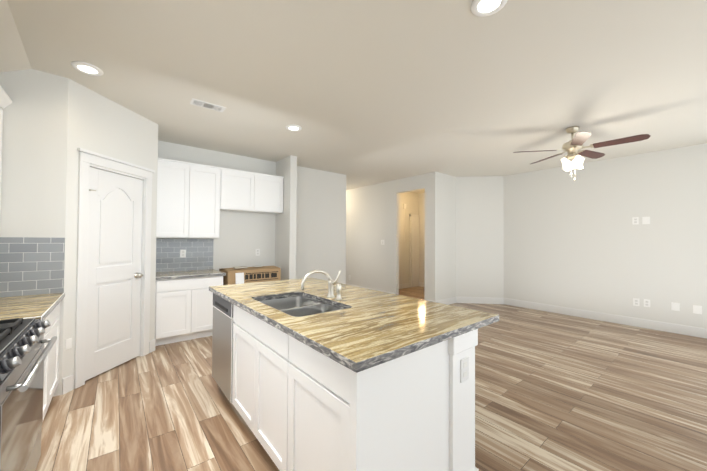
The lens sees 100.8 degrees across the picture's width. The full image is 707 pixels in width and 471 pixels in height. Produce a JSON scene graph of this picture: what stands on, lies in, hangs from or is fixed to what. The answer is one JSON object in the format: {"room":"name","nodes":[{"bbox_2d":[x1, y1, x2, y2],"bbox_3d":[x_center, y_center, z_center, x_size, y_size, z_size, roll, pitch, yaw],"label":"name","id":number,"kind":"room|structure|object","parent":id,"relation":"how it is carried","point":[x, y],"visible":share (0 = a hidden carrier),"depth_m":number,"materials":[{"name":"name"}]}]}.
{"room":"kitchen","nodes":[
{"label":"kitchen","id":0,"kind":"room"},
{"bbox_2d":[0,69,706,396],"bbox_3d":[0.590,0.040,3.968,8.160,2.740,11.700,1,-1,-39],"label":"wall","id":1,"kind":"structure","parent":0,"point":[558,236],"depth_m":4.91,"materials":[{"name":"white paint"}]},
{"bbox_2d":[0,93,7,210],"bbox_3d":[-2.720,-0.543,1.996,0.311,1.080,0.556,1,-1,-39],"label":"upper cabinet","id":2,"kind":"object","parent":1,"relation":"attached to","point":[5,100],"depth_m":2.28,"materials":[{"name":"white wood"}]},
{"bbox_2d":[0,237,64,296],"bbox_3d":[-2.747,0.250,2.321,0.648,0.472,0.009,1,-1,-39],"label":"tile backsplash","id":3,"kind":"structure","parent":1,"relation":"attached to","point":[31,265],"depth_m":2.40,"materials":[{"name":"grey tile"}]},
{"bbox_2d":[65,338,71,349],"bbox_3d":[-2.494,0.948,2.564,0.006,0.090,0.050,0,-1,6],"label":"electrical outlet plate","id":4,"kind":"object","parent":1,"relation":"attached to","point":[68,345],"depth_m":2.56,"materials":[{"name":"white plastic"}]},
{"bbox_2d":[85,167,142,380],"bbox_3d":[-2.476,0.360,3.039,0.488,2.007,0.488,1,-1,-39],"label":"pantry door","id":5,"kind":"structure","parent":1,"relation":"in","point":[114,275],"depth_m":3.01,"materials":[{"name":"white wood"}]},
{"bbox_2d":[74,148,154,388],"bbox_3d":[-2.470,0.297,3.040,0.126,2.156,0.864,0,-1,6],"label":"door frame","id":6,"kind":"structure","parent":1,"relation":"attached to","point":[87,158],"depth_m":2.71,"materials":[{"name":"white wood"}]},
{"bbox_2d":[156,158,195,237],"bbox_3d":[-2.538,-0.498,4.119,0.466,1.060,0.327,1,-1,-39],"label":"upper cabinet","id":7,"kind":"object","parent":1,"relation":"attached to","point":[194,200],"depth_m":4.01,"materials":[{"name":"white wood"}]},
{"bbox_2d":[180,250,185,257],"bbox_3d":[-2.517,0.266,4.326,0.072,0.116,0.008,1,-1,-39],"label":"electrical outlet plate","id":8,"kind":"object","parent":1,"relation":"attached to","point":[182,252],"depth_m":4.32,"materials":[{"name":"white plastic"}]},
{"bbox_2d":[156,239,212,271],"bbox_3d":[-2.513,0.284,4.339,0.806,0.472,0.008,1,-1,-39],"label":"tile backsplash","id":9,"kind":"structure","parent":1,"relation":"attached to","point":[199,252],"depth_m":4.34,"materials":[{"name":"grey tile"}]},
{"bbox_2d":[196,163,227,237],"bbox_3d":[-2.242,-0.492,4.359,0.537,1.060,0.327,1,-1,-39],"label":"upper cabinet","id":10,"kind":"object","parent":1,"relation":"attached to","point":[211,181],"depth_m":4.28,"materials":[{"name":"white wood"}]},
{"bbox_2d":[228,168,259,212],"bbox_3d":[-1.864,-0.704,4.668,0.569,0.620,0.327,1,-1,-39],"label":"upper cabinet","id":11,"kind":"object","parent":1,"relation":"attached to","point":[243,186],"depth_m":4.59,"materials":[{"name":"white wood"}]},
{"bbox_2d":[260,174,283,213],"bbox_3d":[-1.516,-0.698,4.951,0.568,0.620,0.327,1,-1,-39],"label":"upper cabinet","id":12,"kind":"object","parent":1,"relation":"attached to","point":[271,186],"depth_m":4.88,"materials":[{"name":"white wood"}]},
{"bbox_2d":[62,282,706,394],"bbox_3d":[0.582,1.342,3.947,7.960,0.135,11.500,1,-1,-39],"label":"baseboard","id":13,"kind":"structure","parent":1,"relation":"attached to","point":[67,384],"depth_m":4.99,"materials":[{"name":"white"}]},
{"bbox_2d":[409,214,418,287],"bbox_3d":[1.770,0.440,8.495,0.407,2.100,0.043,1,-1,-39],"label":"door","id":14,"kind":"structure","parent":1,"relation":"in","point":[413,250],"depth_m":8.46,"materials":[{"name":"white wood"}]},
{"bbox_2d":[632,217,638,224],"bbox_3d":[4.500,-0.234,4.671,0.008,0.116,0.072,1,-1,-39],"label":"electrical outlet plate","id":15,"kind":"object","parent":1,"relation":"attached to","point":[635,220],"depth_m":4.67,"materials":[{"name":"white plastic"}]},
{"bbox_2d":[633,298,638,305],"bbox_3d":[4.492,1.060,4.650,0.008,0.116,0.072,1,-1,-39],"label":"electrical outlet plate","id":16,"kind":"object","parent":1,"relation":"attached to","point":[635,301],"depth_m":4.65,"materials":[{"name":"white plastic"}]},
{"bbox_2d":[642,217,649,223],"bbox_3d":[4.577,-0.235,4.578,0.006,0.116,0.085,1,-1,-39],"label":"electrical outlet plate","id":17,"kind":"object","parent":1,"relation":"attached to","point":[645,220],"depth_m":4.58,"materials":[{"name":"white plastic"}]},
{"bbox_2d":[644,299,649,306],"bbox_3d":[4.568,1.054,4.557,0.008,0.116,0.072,1,-1,-39],"label":"electrical outlet plate","id":18,"kind":"object","parent":1,"relation":"attached to","point":[646,302],"depth_m":4.56,"materials":[{"name":"white plastic"}]},
{"bbox_2d":[671,302,679,310],"bbox_3d":[4.758,1.052,4.325,0.006,0.116,0.085,1,-1,-39],"label":"electrical outlet plate","id":19,"kind":"object","parent":1,"relation":"attached to","point":[674,306],"depth_m":4.32,"materials":[{"name":"white plastic"}]},
{"bbox_2d":[693,305,701,313],"bbox_3d":[4.890,1.055,4.162,0.006,0.116,0.085,1,-1,-39],"label":"electrical outlet plate","id":20,"kind":"object","parent":1,"relation":"attached to","point":[696,309],"depth_m":4.16,"materials":[{"name":"white plastic"}]},
{"bbox_2d":[0,0,706,192],"bbox_3d":[0.598,-1.216,3.989,8.160,0.388,11.700,1,-1,-39],"label":"ceiling","id":21,"kind":"structure","parent":0,"point":[361,93],"depth_m":2.45,"materials":[{"name":"white paint"}]},
{"bbox_2d":[71,61,103,75],"bbox_3d":[-2.183,-1.366,2.404,0.200,0.014,0.200,1,-1,-39],"label":"recessed light","id":22,"kind":"object","parent":21,"relation":"in","point":[86,68],"visible":1,"depth_m":2.39,"materials":[{"name":"white"}]},
{"bbox_2d":[190,98,225,112],"bbox_3d":[-1.518,-1.353,3.060,0.320,0.009,0.145,1,-1,-39],"label":"ceiling vent","id":23,"kind":"object","parent":21,"relation":"in","point":[200,103],"visible":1,"depth_m":3.05,"materials":[{"name":"white metal"}]},
{"bbox_2d":[286,125,301,130],"bbox_3d":[-0.746,-1.337,3.647,0.200,0.014,0.200,1,-1,-39],"label":"recessed light","id":24,"kind":"object","parent":21,"relation":"in","point":[293,127],"visible":1,"depth_m":3.63,"materials":[{"name":"white"}]},
{"bbox_2d":[471,0,507,16],"bbox_3d":[0.795,-1.358,1.716,0.200,0.014,0.200,1,-1,-39],"label":"recessed light","id":25,"kind":"object","parent":21,"relation":"in","point":[482,8],"visible":1,"depth_m":1.74,"materials":[{"name":"white"}]},
{"bbox_2d":[513,126,649,180],"bbox_3d":[2.737,-0.993,3.580,1.280,0.660,1.259,1,-1,-39],"label":"ceiling fan","id":26,"kind":"object","parent":21,"relation":"hanging from","point":[572,147],"visible":1,"depth_m":3.54,"materials":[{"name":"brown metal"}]},
{"bbox_2d":[35,286,706,470],"bbox_3d":[0.581,1.450,3.946,8.160,0.080,11.700,1,-1,-39],"label":"floor","id":27,"kind":"structure","parent":0,"point":[557,392],"depth_m":2.35,"materials":[{"name":"brown wood"}]},
{"bbox_2d":[0,305,55,419],"bbox_3d":[-2.320,0.938,1.742,0.657,0.837,0.557,1,-1,-39],"label":"base cabinet","id":28,"kind":"object","parent":27,"relation":"on","point":[43,307],"depth_m":2.03,"materials":[{"name":"white wood"}]},
{"bbox_2d":[0,318,56,470],"bbox_3d":[-1.811,0.860,1.239,0.698,0.979,0.856,1,-1,-39],"label":"range","id":29,"kind":"object","parent":27,"relation":"on","point":[23,353],"visible":0.96,"depth_m":1.36,"materials":[{"name":"silver metal"}]},
{"bbox_2d":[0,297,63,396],"bbox_3d":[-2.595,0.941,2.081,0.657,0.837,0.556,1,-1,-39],"label":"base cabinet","id":30,"kind":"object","parent":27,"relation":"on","point":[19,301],"depth_m":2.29,"materials":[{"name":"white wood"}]},
{"bbox_2d":[155,269,225,345],"bbox_3d":[-2.309,0.956,4.079,0.816,0.875,0.654,1,-1,-39],"label":"base cabinet","id":31,"kind":"object","parent":27,"relation":"on","point":[183,305],"visible":0.73,"depth_m":3.81,"materials":[{"name":"white wood"}]},
{"bbox_2d":[219,265,280,284],"bbox_3d":[-1.602,0.938,4.554,0.800,0.935,0.494,1,-1,-39],"label":"cardboard box","id":32,"kind":"object","parent":27,"relation":"on","point":[245,274],"visible":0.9,"depth_m":4.37,"materials":[{"name":"brown cardboard"}]},
{"bbox_2d":[212,294,483,470],"bbox_3d":[-0.307,0.935,2.095,0.833,0.877,2.064,1,-1,-39],"label":"kitchen island","id":33,"kind":"object","parent":27,"relation":"on","point":[311,374],"depth_m":1.39,"materials":[{"name":"white wood"}]},
{"bbox_2d":[209,279,498,373],"bbox_3d":[-0.232,0.480,2.177,1.080,0.038,2.100,1,-1,-39],"label":"island countertop","id":34,"kind":"structure","parent":33,"relation":"on","point":[370,326],"depth_m":1.58,"materials":[{"name":"beige stone"}]},
{"bbox_2d":[261,294,340,313],"bbox_3d":[-0.381,0.585,2.016,0.428,0.204,0.728,1,-1,-39],"label":"sink","id":35,"kind":"object","parent":34,"relation":"in","point":[295,303],"depth_m":2.28,"materials":[{"name":"silver metal"}]},
{"bbox_2d":[301,270,344,301],"bbox_3d":[-0.207,0.354,2.090,0.297,0.211,0.170,1,-1,-39],"label":"faucet","id":36,"kind":"object","parent":34,"relation":"on","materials":[{"name":"silver metal"}]}
]}

